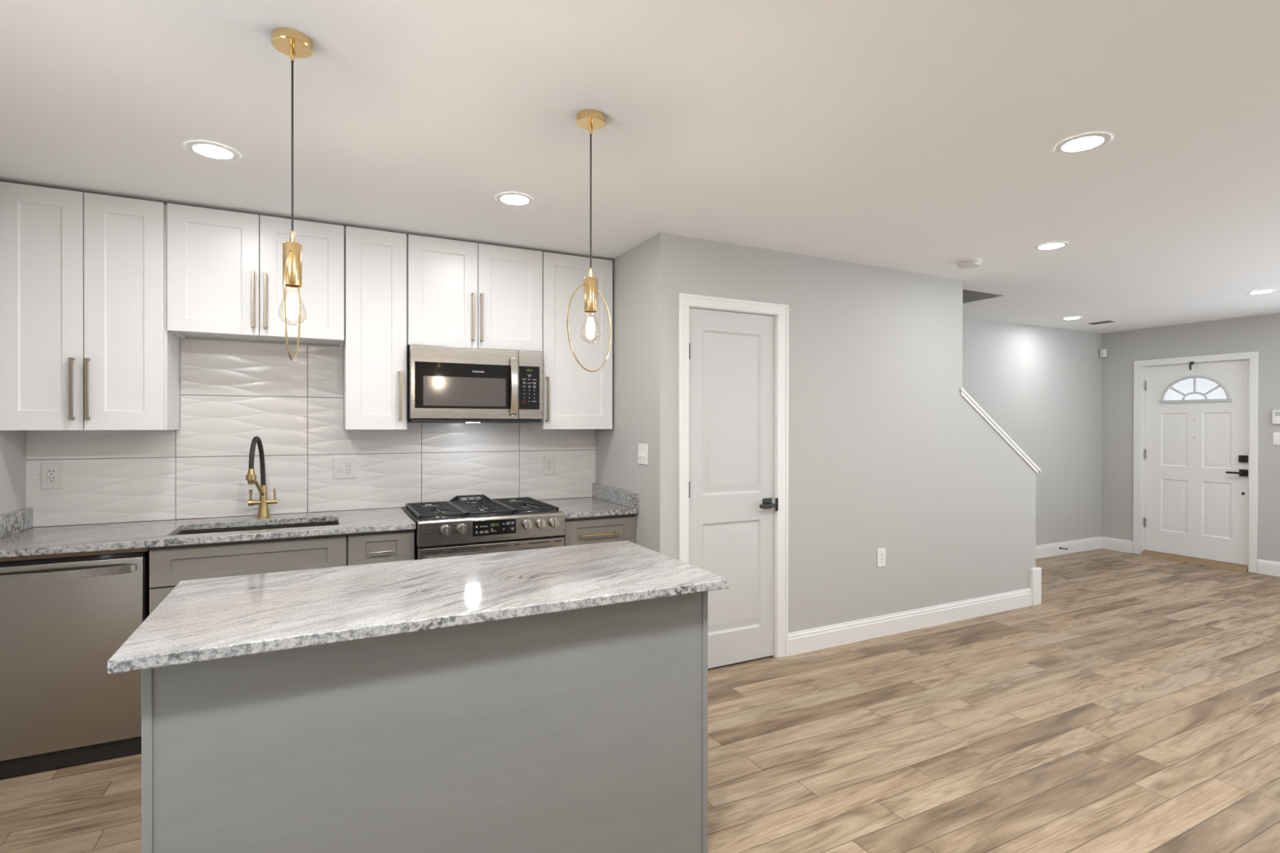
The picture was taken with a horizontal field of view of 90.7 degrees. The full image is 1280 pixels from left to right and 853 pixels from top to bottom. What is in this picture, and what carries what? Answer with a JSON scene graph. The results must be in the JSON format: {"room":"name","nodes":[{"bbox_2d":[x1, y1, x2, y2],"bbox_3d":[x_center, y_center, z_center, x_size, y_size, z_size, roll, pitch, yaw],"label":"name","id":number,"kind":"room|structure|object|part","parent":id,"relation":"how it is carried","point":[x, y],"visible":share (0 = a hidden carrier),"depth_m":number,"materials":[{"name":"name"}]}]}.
{"room":"open-plan kitchen","nodes":[
{"label":"open-plan kitchen","id":0,"kind":"room"},
{"bbox_2d":[0,430,26,515],"bbox_3d":[-1.818,0.174,0.729,0.120,2.446,4.937,0,0,-27],"label":"wall","id":1,"kind":"structure","parent":0,"point":[12,442],"depth_m":2.83,"materials":[{"name":"grey paint"}]},
{"bbox_2d":[38,336,586,527],"bbox_3d":[-1.697,0.164,3.691,3.001,2.446,0.245,0,0,-27],"label":"wall","id":2,"kind":"structure","parent":0,"point":[186,337],"depth_m":3.39,"materials":[{"name":"grey paint"}]},
{"bbox_2d":[0,181,180,430],"bbox_3d":[-2.530,-0.511,2.933,0.589,1.056,0.354,0,0,-27],"label":"upper cabinet","id":3,"kind":"object","parent":2,"relation":"attached to","point":[86,344],"visible":0.95,"depth_m":2.80,"materials":[{"name":"white paint"}]},
{"bbox_3d":[-2.602,-0.511,2.746,0.286,1.055,0.019,0,0,-27],"label":"door","id":4,"kind":"part","parent":3,"relation":"part of","materials":[{"name":"white paint"}]},
{"bbox_3d":[-2.494,-0.167,2.773,0.014,0.270,0.032,0,0,-27],"label":"bar handle","id":5,"kind":"part","parent":3,"relation":"part of","materials":[{"name":"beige metal"}]},
{"bbox_3d":[-2.446,-0.167,2.797,0.014,0.270,0.032,0,0,-27],"label":"bar handle","id":6,"kind":"part","parent":3,"relation":"part of","materials":[{"name":"beige metal"}]},
{"bbox_3d":[-2.343,-0.511,2.876,0.285,1.055,0.019,0,0,-27],"label":"door","id":7,"kind":"part","parent":3,"relation":"part of","materials":[{"name":"white paint"}]},
{"bbox_2d":[167,203,344,346],"bbox_3d":[-1.929,-0.743,3.235,0.750,0.592,0.354,0,0,-27],"label":"upper cabinet","id":8,"kind":"object","parent":2,"relation":"attached to","point":[224,268],"visible":1,"depth_m":3.08,"materials":[{"name":"white paint"}]},
{"bbox_3d":[-2.039,-0.744,3.029,0.366,0.591,0.019,0,0,-27],"label":"door","id":9,"kind":"part","parent":8,"relation":"part of","materials":[{"name":"white paint"}]},
{"bbox_3d":[-1.886,-0.618,3.077,0.014,0.270,0.032,0,0,-27],"label":"bar handle","id":10,"kind":"part","parent":8,"relation":"part of","materials":[{"name":"beige metal"}]},
{"bbox_3d":[-1.839,-0.618,3.101,0.014,0.270,0.032,0,0,-27],"label":"bar handle","id":11,"kind":"part","parent":8,"relation":"part of","materials":[{"name":"beige metal"}]},
{"bbox_3d":[-1.705,-0.744,3.197,0.374,0.591,0.019,0,0,-27],"label":"door","id":12,"kind":"part","parent":8,"relation":"part of","materials":[{"name":"white paint"}]},
{"bbox_2d":[25,338,595,527],"bbox_3d":[-1.586,0.013,3.604,2.880,0.919,0.008,0,0,-27],"label":"tile backsplash","id":13,"kind":"structure","parent":2,"relation":"attached to","point":[233,393],"depth_m":3.41,"materials":[{"name":"white tile"}]},
{"bbox_2d":[40,462,62,488],"bbox_3d":[-2.784,0.234,2.991,0.078,0.124,0.009,0,0,-27],"label":"electrical outlet","id":14,"kind":"object","parent":13,"relation":"attached to","point":[51,473],"visible":1,"depth_m":2.99,"materials":[{"name":"white plastic"}]},
{"bbox_2d":[47,468,56,483],"bbox_3d":[-2.783,0.234,2.989,0.033,0.067,0.003,0,0,-27],"label":"receptacle","id":15,"kind":"object","parent":14,"relation":"attached to","point":[51,473],"depth_m":2.99,"materials":[{"name":"white plastic"}]},
{"bbox_2d":[333,457,356,479],"bbox_3d":[-1.659,0.234,3.552,0.120,0.120,0.018,0,0,-27],"label":"electrical outlet","id":16,"kind":"object","parent":13,"relation":"attached to","point":[343,467],"visible":1,"depth_m":3.56,"materials":[{"name":"white plastic"}]},
{"bbox_2d":[346,462,352,474],"bbox_3d":[-1.640,0.234,3.565,0.033,0.067,0.003,0,0,-27],"label":"receptacle","id":17,"kind":"object","parent":16,"relation":"attached to","point":[348,464],"depth_m":3.56,"materials":[{"name":"white plastic"}]},
{"bbox_2d":[543,455,554,474],"bbox_3d":[-0.588,0.251,4.098,0.072,0.120,0.009,0,0,-27],"label":"electrical outlet","id":18,"kind":"object","parent":13,"relation":"attached to","point":[548,461],"visible":1,"depth_m":4.09,"materials":[{"name":"white plastic"}]},
{"bbox_2d":[546,460,551,470],"bbox_3d":[-0.587,0.251,4.096,0.033,0.067,0.003,0,0,-27],"label":"receptacle","id":19,"kind":"object","parent":18,"relation":"attached to","point":[548,462],"depth_m":4.09,"materials":[{"name":"white plastic"}]},
{"bbox_2d":[343,226,407,429],"bbox_3d":[-1.456,-0.511,3.475,0.306,1.056,0.354,0,0,-27],"label":"upper cabinet","id":20,"kind":"object","parent":2,"relation":"attached to","point":[375,343],"visible":1,"depth_m":3.35,"materials":[{"name":"white paint"}]},
{"bbox_3d":[-1.283,-0.164,3.383,0.014,0.265,0.032,0,0,-27],"label":"bar handle","id":21,"kind":"part","parent":20,"relation":"part of","materials":[{"name":"beige metal"}]},
{"bbox_2d":[407,234,542,351],"bbox_3d":[-0.979,-0.742,3.714,0.757,0.596,0.354,0,0,-27],"label":"upper cabinet","id":22,"kind":"object","parent":2,"relation":"attached to","point":[460,293],"visible":0.83,"depth_m":3.56,"materials":[{"name":"white paint"}]},
{"bbox_3d":[-1.090,-0.742,3.507,0.371,0.595,0.019,0,0,-27],"label":"door","id":23,"kind":"part","parent":22,"relation":"part of","materials":[{"name":"white paint"}]},
{"bbox_3d":[-0.938,-0.617,3.555,0.014,0.269,0.032,0,0,-27],"label":"bar handle","id":24,"kind":"part","parent":22,"relation":"part of","materials":[{"name":"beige metal"}]},
{"bbox_2d":[407,344,542,422],"bbox_3d":[-0.967,-0.231,3.674,0.736,0.418,0.420,0,0,-27],"label":"microwave","id":25,"kind":"object","parent":22,"relation":"attached to","point":[446,384],"visible":1,"depth_m":3.51,"materials":[{"name":"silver metal"}]},
{"bbox_3d":[-0.964,-0.223,3.491,0.532,0.249,0.001,0,0,-27],"label":"door glass","id":26,"kind":"part","parent":25,"relation":"part of","materials":[{"name":"black glass"}]},
{"bbox_3d":[-0.719,-0.225,3.592,0.036,0.335,0.050,0,0,-27],"label":"door handle","id":27,"kind":"part","parent":25,"relation":"part of","materials":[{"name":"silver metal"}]},
{"bbox_3d":[-0.639,-0.223,3.655,0.120,0.249,0.001,0,0,-27],"label":"keypad glass","id":28,"kind":"part","parent":25,"relation":"part of","materials":[{"name":"black glass"}]},
{"bbox_3d":[-0.638,-0.240,3.675,0.146,0.397,0.034,0,0,-27],"label":"control panel","id":29,"kind":"part","parent":25,"relation":"part of","materials":[{"name":"silver metal"}]},
{"bbox_3d":[-0.894,-0.617,3.577,0.014,0.269,0.032,0,0,-27],"label":"bar handle","id":30,"kind":"part","parent":22,"relation":"part of","materials":[{"name":"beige metal"}]},
{"bbox_3d":[-0.752,-0.742,3.677,0.377,0.595,0.019,0,0,-27],"label":"door","id":31,"kind":"part","parent":22,"relation":"part of","materials":[{"name":"white paint"}]},
{"bbox_2d":[527,251,612,429],"bbox_3d":[-0.438,-0.512,3.987,0.451,1.056,0.354,0,0,-27],"label":"upper cabinet","id":32,"kind":"object","parent":2,"relation":"attached to","point":[575,397],"visible":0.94,"depth_m":3.85,"materials":[{"name":"white paint"}]},
{"bbox_3d":[-0.549,-0.162,3.752,0.014,0.264,0.032,0,0,-27],"label":"bar handle","id":33,"kind":"part","parent":32,"relation":"part of","materials":[{"name":"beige metal"}]},
{"bbox_2d":[595,232,679,559],"bbox_3d":[-0.073,0.166,3.930,0.115,2.446,1.040,0,0,-27],"label":"wall","id":34,"kind":"structure","parent":0,"point":[645,277],"depth_m":3.57,"materials":[{"name":"grey paint"}]},
{"bbox_2d":[638,443,648,465],"bbox_3d":[0.011,0.158,3.614,0.018,0.118,0.118,0,0,-27],"label":"light switch","id":35,"kind":"object","parent":34,"relation":"attached to","point":[642,448],"visible":1,"depth_m":3.60,"materials":[{"name":"white plastic"}]},
{"bbox_2d":[0,0,1279,333],"bbox_3d":[2.304,-1.120,2.871,9.409,0.140,5.302,0,0,-27],"label":"ceiling","id":36,"kind":"structure","parent":0,"point":[920,136],"depth_m":2.22,"materials":[{"name":"white paint"}]},
{"bbox_2d":[185,140,239,160],"bbox_3d":[-1.632,-1.051,2.415,0.172,0.006,0.172,0,0,-27],"label":"recessed light","id":37,"kind":"object","parent":36,"relation":"in","point":[211,150],"visible":1,"depth_m":2.41,"materials":[{"name":"white paint"}]},
{"bbox_2d":[271,27,313,361],"bbox_3d":[-0.944,-0.614,1.716,0.100,0.874,0.297,0,0,-27],"label":"pendant lamp","id":38,"kind":"object","parent":36,"relation":"hanging from","point":[293,43],"visible":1,"depth_m":1.70,"materials":[{"name":"gold metal"}]},
{"bbox_2d":[282,231,302,287],"bbox_3d":[-0.944,-0.456,1.716,0.047,0.148,0.047,0,0,-27],"label":"socket","id":39,"kind":"object","parent":38,"relation":"attached to","point":[294,267],"depth_m":1.70,"materials":[{"name":"gold metal"}]},
{"bbox_3d":[-0.943,-0.761,1.715,0.005,0.470,0.005,0,0,-27],"label":"cord","id":40,"kind":"part","parent":38,"relation":"part of","materials":[{"name":"black plastic"}]},
{"bbox_2d":[495,192,533,206],"bbox_3d":[-0.580,-1.051,2.929,0.172,0.006,0.172,0,0,-27],"label":"recessed light","id":41,"kind":"object","parent":36,"relation":"in","point":[517,199],"visible":1,"depth_m":2.92,"materials":[{"name":"white paint"}]},
{"bbox_2d":[566,109,611,372],"bbox_3d":[-0.167,-0.618,2.146,0.100,0.866,0.282,0,0,44],"label":"pendant lamp","id":42,"kind":"object","parent":36,"relation":"hanging from","point":[591,120],"visible":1,"depth_m":2.13,"materials":[{"name":"gold metal"}]},
{"bbox_2d":[583,267,597,312],"bbox_3d":[-0.168,-0.465,2.147,0.047,0.148,0.047,0,0,-27],"label":"socket","id":43,"kind":"object","parent":42,"relation":"attached to","point":[590,282],"depth_m":2.13,"materials":[{"name":"gold metal"}]},
{"bbox_3d":[-0.167,-0.765,2.146,0.005,0.462,0.005,0,0,-27],"label":"cord","id":44,"kind":"part","parent":42,"relation":"part of","materials":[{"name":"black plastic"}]},
{"bbox_2d":[955,257,982,268],"bbox_3d":[2.093,-1.033,4.024,0.150,0.042,0.150,0,0,-27],"label":"smoke detector","id":45,"kind":"object","parent":36,"relation":"attached to","point":[970,263],"visible":1,"depth_m":3.98,"materials":[{"name":"white plastic"}]},
{"bbox_3d":[2.093,-1.047,4.024,0.150,0.014,0.150,0,0,-27],"label":"mounting plate","id":46,"kind":"part","parent":45,"relation":"part of","materials":[{"name":"white plastic"}]},
{"bbox_2d":[1033,241,1068,250],"bbox_3d":[2.392,-1.049,3.676,0.172,0.006,0.172,0,0,-27],"label":"recessed light","id":47,"kind":"object","parent":36,"relation":"in","point":[1053,245],"visible":1,"depth_m":3.67,"materials":[{"name":"white paint"}]},
{"bbox_2d":[1061,316,1082,319],"bbox_3d":[4.208,-1.054,6.159,0.172,0.006,0.172,0,0,-27],"label":"recessed light","id":48,"kind":"object","parent":36,"relation":"in","point":[1068,317],"visible":1,"depth_m":6.14,"materials":[{"name":"white paint"}]},
{"bbox_2d":[1054,132,1111,154],"bbox_3d":[1.638,-1.046,2.338,0.172,0.006,0.172,0,0,-27],"label":"recessed light","id":49,"kind":"object","parent":36,"relation":"in","point":[1089,141],"visible":1,"depth_m":2.33,"materials":[{"name":"white paint"}]},
{"bbox_2d":[1087,320,1117,324],"bbox_3d":[4.673,-1.051,6.393,0.120,0.012,0.220,0,0,-27],"label":"ceiling vent","id":50,"kind":"object","parent":36,"relation":"in","point":[1108,321],"visible":1,"depth_m":6.37,"materials":[{"name":"white metal"}]},
{"bbox_2d":[1246,288,1276,294],"bbox_3d":[4.849,-1.049,4.931,0.172,0.006,0.172,0,0,-27],"label":"recessed light","id":51,"kind":"object","parent":36,"relation":"in","point":[1260,291],"visible":1,"depth_m":4.92,"materials":[{"name":"white paint"}]},
{"bbox_2d":[0,548,1279,852],"bbox_3d":[2.300,1.446,2.879,9.409,0.100,5.302,0,0,-27],"label":"floor","id":52,"kind":"structure","parent":0,"point":[1135,708],"depth_m":2.83,"materials":[{"name":"brown wood"}]},
{"bbox_2d":[0,547,149,778],"bbox_3d":[-2.459,0.946,2.780,0.576,0.879,0.628,0,0,-27],"label":"dishwasher","id":53,"kind":"object","parent":52,"relation":"on","point":[63,616],"visible":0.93,"depth_m":2.56,"materials":[{"name":"silver metal"}]},
{"bbox_3d":[-2.331,0.593,2.519,0.506,0.035,0.049,0,0,-27],"label":"handle","id":54,"kind":"part","parent":53,"relation":"part of","materials":[{"name":"silver metal"}]},
{"bbox_2d":[149,533,346,614],"bbox_3d":[-1.870,0.947,3.105,0.763,0.883,0.650,0,0,-27],"label":"base cabinet","id":55,"kind":"object","parent":52,"relation":"on","point":[169,566],"visible":0.23,"depth_m":2.82,"materials":[{"name":"grey wood"}]},
{"bbox_3d":[-1.912,0.988,2.767,0.376,0.596,0.020,0,0,-27],"label":"cabinet door","id":56,"kind":"part","parent":55,"relation":"part of","materials":[{"name":"grey wood"}]},
{"bbox_2d":[0,507,415,558],"bbox_3d":[-1.988,0.490,3.035,1.650,0.030,0.650,0,0,-27],"label":"countertop","id":57,"kind":"structure","parent":55,"relation":"on","point":[33,541],"depth_m":2.88,"materials":[{"name":"grey stone"}]},
{"bbox_2d":[0,507,32,538],"bbox_3d":[-2.713,0.428,2.670,0.026,0.094,0.648,0,0,-27],"label":"granite side splash","id":58,"kind":"object","parent":57,"relation":"on","point":[18,521],"visible":1,"depth_m":2.80,"materials":[{"name":"grey stone"}]},
{"bbox_2d":[175,520,337,535],"bbox_3d":[-1.839,0.608,3.061,0.713,0.204,0.370,0,0,-27],"label":"sink","id":59,"kind":"object","parent":57,"relation":"in","point":[325,523],"visible":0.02,"depth_m":3.20,"materials":[{"name":"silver metal"}]},
{"bbox_2d":[245,435,277,518],"bbox_3d":[-1.939,0.261,3.240,0.134,0.425,0.193,0,0,-27],"label":"kitchen faucet","id":60,"kind":"object","parent":57,"relation":"on","point":[263,510],"visible":1,"depth_m":3.27,"materials":[{"name":"gold metal"}]},
{"bbox_3d":[-2.015,0.354,3.270,0.017,0.056,0.017,0,0,-27],"label":"lever","id":61,"kind":"part","parent":60,"relation":"part of","materials":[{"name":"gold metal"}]},
{"bbox_3d":[-2.000,0.395,3.277,0.058,0.032,0.035,0,0,-27],"label":"valve handle","id":62,"kind":"part","parent":60,"relation":"part of","materials":[{"name":"gold metal"}]},
{"bbox_2d":[257,484,270,518],"bbox_3d":[-1.967,0.390,3.301,0.059,0.168,0.059,0,0,-27],"label":"faucet","id":63,"kind":"object","parent":60,"relation":"on","point":[263,510],"depth_m":3.29,"materials":[{"name":"gold metal"}]},
{"bbox_3d":[-1.931,0.395,3.313,0.052,0.023,0.023,0,0,-23],"label":"valve handle","id":64,"kind":"part","parent":60,"relation":"part of","materials":[{"name":"gold metal"}]},
{"bbox_3d":[-1.918,0.357,3.319,0.012,0.061,0.011,0,0,18],"label":"lever","id":65,"kind":"part","parent":60,"relation":"part of","materials":[{"name":"gold metal"}]},
{"bbox_3d":[-1.742,0.603,2.851,0.755,0.158,0.020,0,0,-27],"label":"drawer","id":66,"kind":"part","parent":55,"relation":"part of","materials":[{"name":"grey wood"}]},
{"bbox_2d":[346,528,414,565],"bbox_3d":[-1.391,0.947,3.345,0.306,0.883,0.652,0,0,-27],"label":"base cabinet","id":67,"kind":"object","parent":52,"relation":"on","point":[378,547],"visible":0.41,"depth_m":3.08,"materials":[{"name":"grey wood"}]},
{"bbox_3d":[-1.257,0.607,3.070,0.110,0.009,0.043,0,0,-27],"label":"bar handle","id":68,"kind":"part","parent":67,"relation":"part of","materials":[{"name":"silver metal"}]},
{"bbox_2d":[141,591,707,852],"bbox_3d":[-0.583,0.952,1.999,1.455,0.882,0.672,0,0,-27],"label":"kitchen island","id":69,"kind":"object","parent":52,"relation":"on","point":[584,730],"visible":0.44,"depth_m":1.67,"materials":[{"name":"grey wood"}]},
{"bbox_3d":[-1.218,0.952,1.662,0.018,0.882,0.642,0,0,-27],"label":"panel","id":70,"kind":"part","parent":69,"relation":"part of","materials":[{"name":"grey wood"}]},
{"bbox_2d":[107,540,728,674],"bbox_3d":[-0.574,0.496,1.980,1.546,0.030,0.742,0,0,-27],"label":"island countertop","id":71,"kind":"structure","parent":69,"relation":"on","point":[202,620],"depth_m":1.79,"materials":[{"name":"grey stone"}]},
{"bbox_3d":[0.065,0.952,2.309,0.018,0.882,0.642,0,0,-27],"label":"panel","id":72,"kind":"part","parent":69,"relation":"part of","materials":[{"name":"grey wood"}]},
{"bbox_2d":[401,494,564,559],"bbox_3d":[-0.882,0.900,3.532,0.772,0.970,0.714,0,0,-27],"label":"gas range","id":73,"kind":"object","parent":52,"relation":"on","point":[453,527],"visible":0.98,"depth_m":3.30,"materials":[{"name":"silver metal"}]},
{"bbox_3d":[-0.962,0.516,3.136,0.054,0.054,0.028,0,0,-27],"label":"knob","id":74,"kind":"part","parent":73,"relation":"part of","materials":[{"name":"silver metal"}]},
{"bbox_3d":[-0.892,0.516,3.172,0.054,0.054,0.028,0,0,-27],"label":"knob","id":75,"kind":"part","parent":73,"relation":"part of","materials":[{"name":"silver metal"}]},
{"bbox_2d":[401,500,559,522],"bbox_3d":[-0.907,0.471,3.583,0.772,0.007,0.598,0,0,-27],"label":"cooktop","id":76,"kind":"object","parent":73,"relation":"in","point":[406,509],"depth_m":3.47,"materials":[{"name":"black metal"}]},
{"bbox_3d":[-0.759,0.528,3.288,0.759,0.125,0.060,0,0,-27],"label":"control panel","id":77,"kind":"part","parent":73,"relation":"part of","materials":[{"name":"silver metal"}]},
{"bbox_3d":[-0.756,0.889,3.282,0.755,0.572,0.032,0,0,-27],"label":"oven door","id":78,"kind":"part","parent":73,"relation":"part of","materials":[{"name":"silver metal"}]},
{"bbox_3d":[-0.748,0.520,3.256,0.226,0.077,0.001,0,0,-27],"label":"display glass","id":79,"kind":"part","parent":73,"relation":"part of","materials":[{"name":"black glass"}]},
{"bbox_3d":[-0.589,0.516,3.324,0.054,0.054,0.028,0,0,-27],"label":"knob","id":80,"kind":"part","parent":73,"relation":"part of","materials":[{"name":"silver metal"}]},
{"bbox_3d":[-0.524,0.516,3.357,0.054,0.054,0.028,0,0,-27],"label":"knob","id":81,"kind":"part","parent":73,"relation":"part of","materials":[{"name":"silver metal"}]},
{"bbox_3d":[-0.459,0.516,3.390,0.054,0.054,0.028,0,0,-27],"label":"knob","id":82,"kind":"part","parent":73,"relation":"part of","materials":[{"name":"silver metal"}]},
{"bbox_2d":[561,514,635,546],"bbox_3d":[-0.354,0.947,3.867,0.440,0.883,0.654,0,0,-27],"label":"base cabinet","id":83,"kind":"object","parent":52,"relation":"on","point":[613,528],"visible":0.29,"depth_m":3.61,"materials":[{"name":"grey wood"}]},
{"bbox_2d":[539,497,638,518],"bbox_3d":[-0.356,0.490,3.857,0.456,0.030,0.650,0,0,-27],"label":"countertop","id":84,"kind":"structure","parent":83,"relation":"on","point":[573,508],"depth_m":3.68,"materials":[{"name":"grey stone"}]},
{"bbox_2d":[591,483,638,508],"bbox_3d":[-0.165,0.428,3.954,0.026,0.094,0.648,0,0,-27],"label":"granite side splash","id":85,"kind":"object","parent":84,"relation":"on","point":[627,498],"visible":1,"depth_m":3.89,"materials":[{"name":"grey stone"}]},
{"bbox_3d":[-0.229,0.613,3.587,0.235,0.011,0.044,0,0,-27],"label":"bar handle","id":86,"kind":"part","parent":83,"relation":"part of","materials":[{"name":"gold metal"}]},
{"bbox_2d":[678,235,1035,632],"bbox_3d":[1.631,0.168,4.271,3.234,2.446,0.115,0,0,-27],"label":"wall","id":87,"kind":"structure","parent":0,"point":[886,450],"depth_m":4.18,"materials":[{"name":"grey paint"}]},
{"bbox_2d":[678,293,788,668],"bbox_3d":[0.537,0.328,3.692,0.759,2.126,0.164,0,0,-27],"label":"door","id":88,"kind":"structure","parent":87,"relation":"in","point":[733,424],"depth_m":3.69,"materials":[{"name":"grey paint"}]},
{"bbox_3d":[0.761,0.460,3.778,0.064,0.062,0.009,0,0,-27],"label":"lever handle","id":89,"kind":"part","parent":88,"relation":"part of","materials":[{"name":"black metal"}]},
{"bbox_3d":[0.742,0.467,3.734,0.111,0.023,0.054,0,0,-27],"label":"lever","id":90,"kind":"part","parent":88,"relation":"part of","materials":[{"name":"black metal"}]},
{"bbox_3d":[0.821,0.467,3.791,0.016,0.077,0.014,0,0,-27],"label":"strike plate","id":91,"kind":"part","parent":88,"relation":"part of","materials":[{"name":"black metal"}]},
{"bbox_2d":[876,547,885,567],"bbox_3d":[1.601,0.869,4.189,0.075,0.122,0.009,0,0,-27],"label":"electrical outlet","id":92,"kind":"object","parent":87,"relation":"attached to","point":[881,553],"visible":1,"depth_m":4.18,"materials":[{"name":"white plastic"}]},
{"bbox_2d":[880,552,884,563],"bbox_3d":[1.602,0.869,4.187,0.033,0.067,0.003,0,0,-27],"label":"receptacle","id":93,"kind":"object","parent":92,"relation":"attached to","point":[882,554],"depth_m":4.19,"materials":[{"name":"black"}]},
{"bbox_2d":[787,587,1031,656],"bbox_3d":[1.966,1.323,4.372,2.404,0.135,0.014,0,0,-27],"label":"baseboard","id":94,"kind":"structure","parent":87,"relation":"attached to","point":[851,632],"depth_m":4.27,"materials":[{"name":"white paint"}]},
{"bbox_2d":[960,386,1040,474],"bbox_3d":[2.688,0.045,4.803,0.935,0.654,0.151,0,0,-27],"label":"trim","id":95,"kind":"structure","parent":87,"relation":"attached to","point":[970,400],"depth_m":4.72,"materials":[{"name":"white paint"}]},
{"bbox_2d":[1030,566,1041,605],"bbox_3d":[3.057,1.248,4.994,0.105,0.285,0.167,0,0,-27],"label":"trim","id":96,"kind":"structure","parent":87,"relation":"attached to","point":[1035,573],"depth_m":4.92,"materials":[{"name":"white paint"}]},
{"bbox_2d":[962,317,1102,545],"bbox_3d":[2.529,-1.036,5.886,6.293,4.846,0.120,0,0,-27],"label":"wall","id":97,"kind":"structure","parent":0,"point":[1042,386],"depth_m":6.75,"materials":[{"name":"grey paint"}]},
{"bbox_2d":[1035,536,1102,558],"bbox_3d":[3.948,1.319,6.535,2.933,0.135,0.014,0,0,-27],"label":"baseboard","id":98,"kind":"structure","parent":97,"relation":"attached to","point":[1094,543],"depth_m":6.90,"materials":[{"name":"white paint"}]},
{"bbox_2d":[1101,312,1279,562],"bbox_3d":[6.449,0.173,4.965,0.120,2.446,5.062,0,0,-27],"label":"wall","id":99,"kind":"structure","parent":0,"point":[1260,333],"depth_m":6.58,"materials":[{"name":"grey paint"}]},
{"bbox_2d":[1099,348,1106,357],"bbox_3d":[5.243,-0.829,7.152,0.066,0.092,0.062,0,0,-27],"label":"sensor","id":100,"kind":"object","parent":99,"relation":"attached to","point":[1103,352],"visible":1,"depth_m":7.13,"materials":[{"name":"white plastic"}]},
{"bbox_2d":[1102,536,1133,553],"bbox_3d":[5.325,1.320,7.047,0.014,0.135,0.308,0,0,-27],"label":"baseboard","id":101,"kind":"structure","parent":99,"relation":"attached to","point":[1111,544],"depth_m":7.04,"materials":[{"name":"white paint"}]},
{"bbox_2d":[1133,351,1258,573],"bbox_3d":[5.666,0.338,6.469,0.164,2.104,1.024,0,0,-27],"label":"door","id":102,"kind":"structure","parent":99,"relation":"in","point":[1198,458],"depth_m":6.43,"materials":[{"name":"white paint"}]},
{"bbox_3d":[5.667,-0.383,6.458,0.034,0.275,0.592,0,0,-27],"label":"fanlight frame","id":103,"kind":"part","parent":102,"relation":"part of","materials":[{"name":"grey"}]},
{"bbox_3d":[5.788,0.449,6.146,0.051,0.021,0.126,0,0,-27],"label":"lever","id":104,"kind":"part","parent":102,"relation":"part of","materials":[{"name":"black metal"}]},
{"bbox_3d":[5.838,0.450,6.112,0.010,0.067,0.065,0,0,-27],"label":"lever handle","id":105,"kind":"part","parent":102,"relation":"part of","materials":[{"name":"black metal"}]},
{"bbox_2d":[1257,559,1279,577],"bbox_3d":[6.691,1.331,4.336,0.014,0.135,3.712,0,0,-27],"label":"baseboard","id":106,"kind":"structure","parent":99,"relation":"attached to","point":[1264,566],"depth_m":5.92,"materials":[{"name":"white paint"}]},
{"bbox_2d":[1271,409,1279,424],"bbox_3d":[5.924,-0.086,5.842,0.029,0.133,0.122,0,0,-27],"label":"thermostat","id":107,"kind":"object","parent":99,"relation":"attached to","point":[1275,413],"visible":1,"depth_m":5.86,"materials":[{"name":"white plastic"}]},
{"bbox_2d":[1272,431,1279,444],"bbox_3d":[5.930,0.112,5.842,0.018,0.118,0.120,0,0,-27],"label":"light switch","id":108,"kind":"object","parent":99,"relation":"attached to","point":[1276,435],"visible":1,"depth_m":5.88,"materials":[{"name":"white plastic"}]}
]}

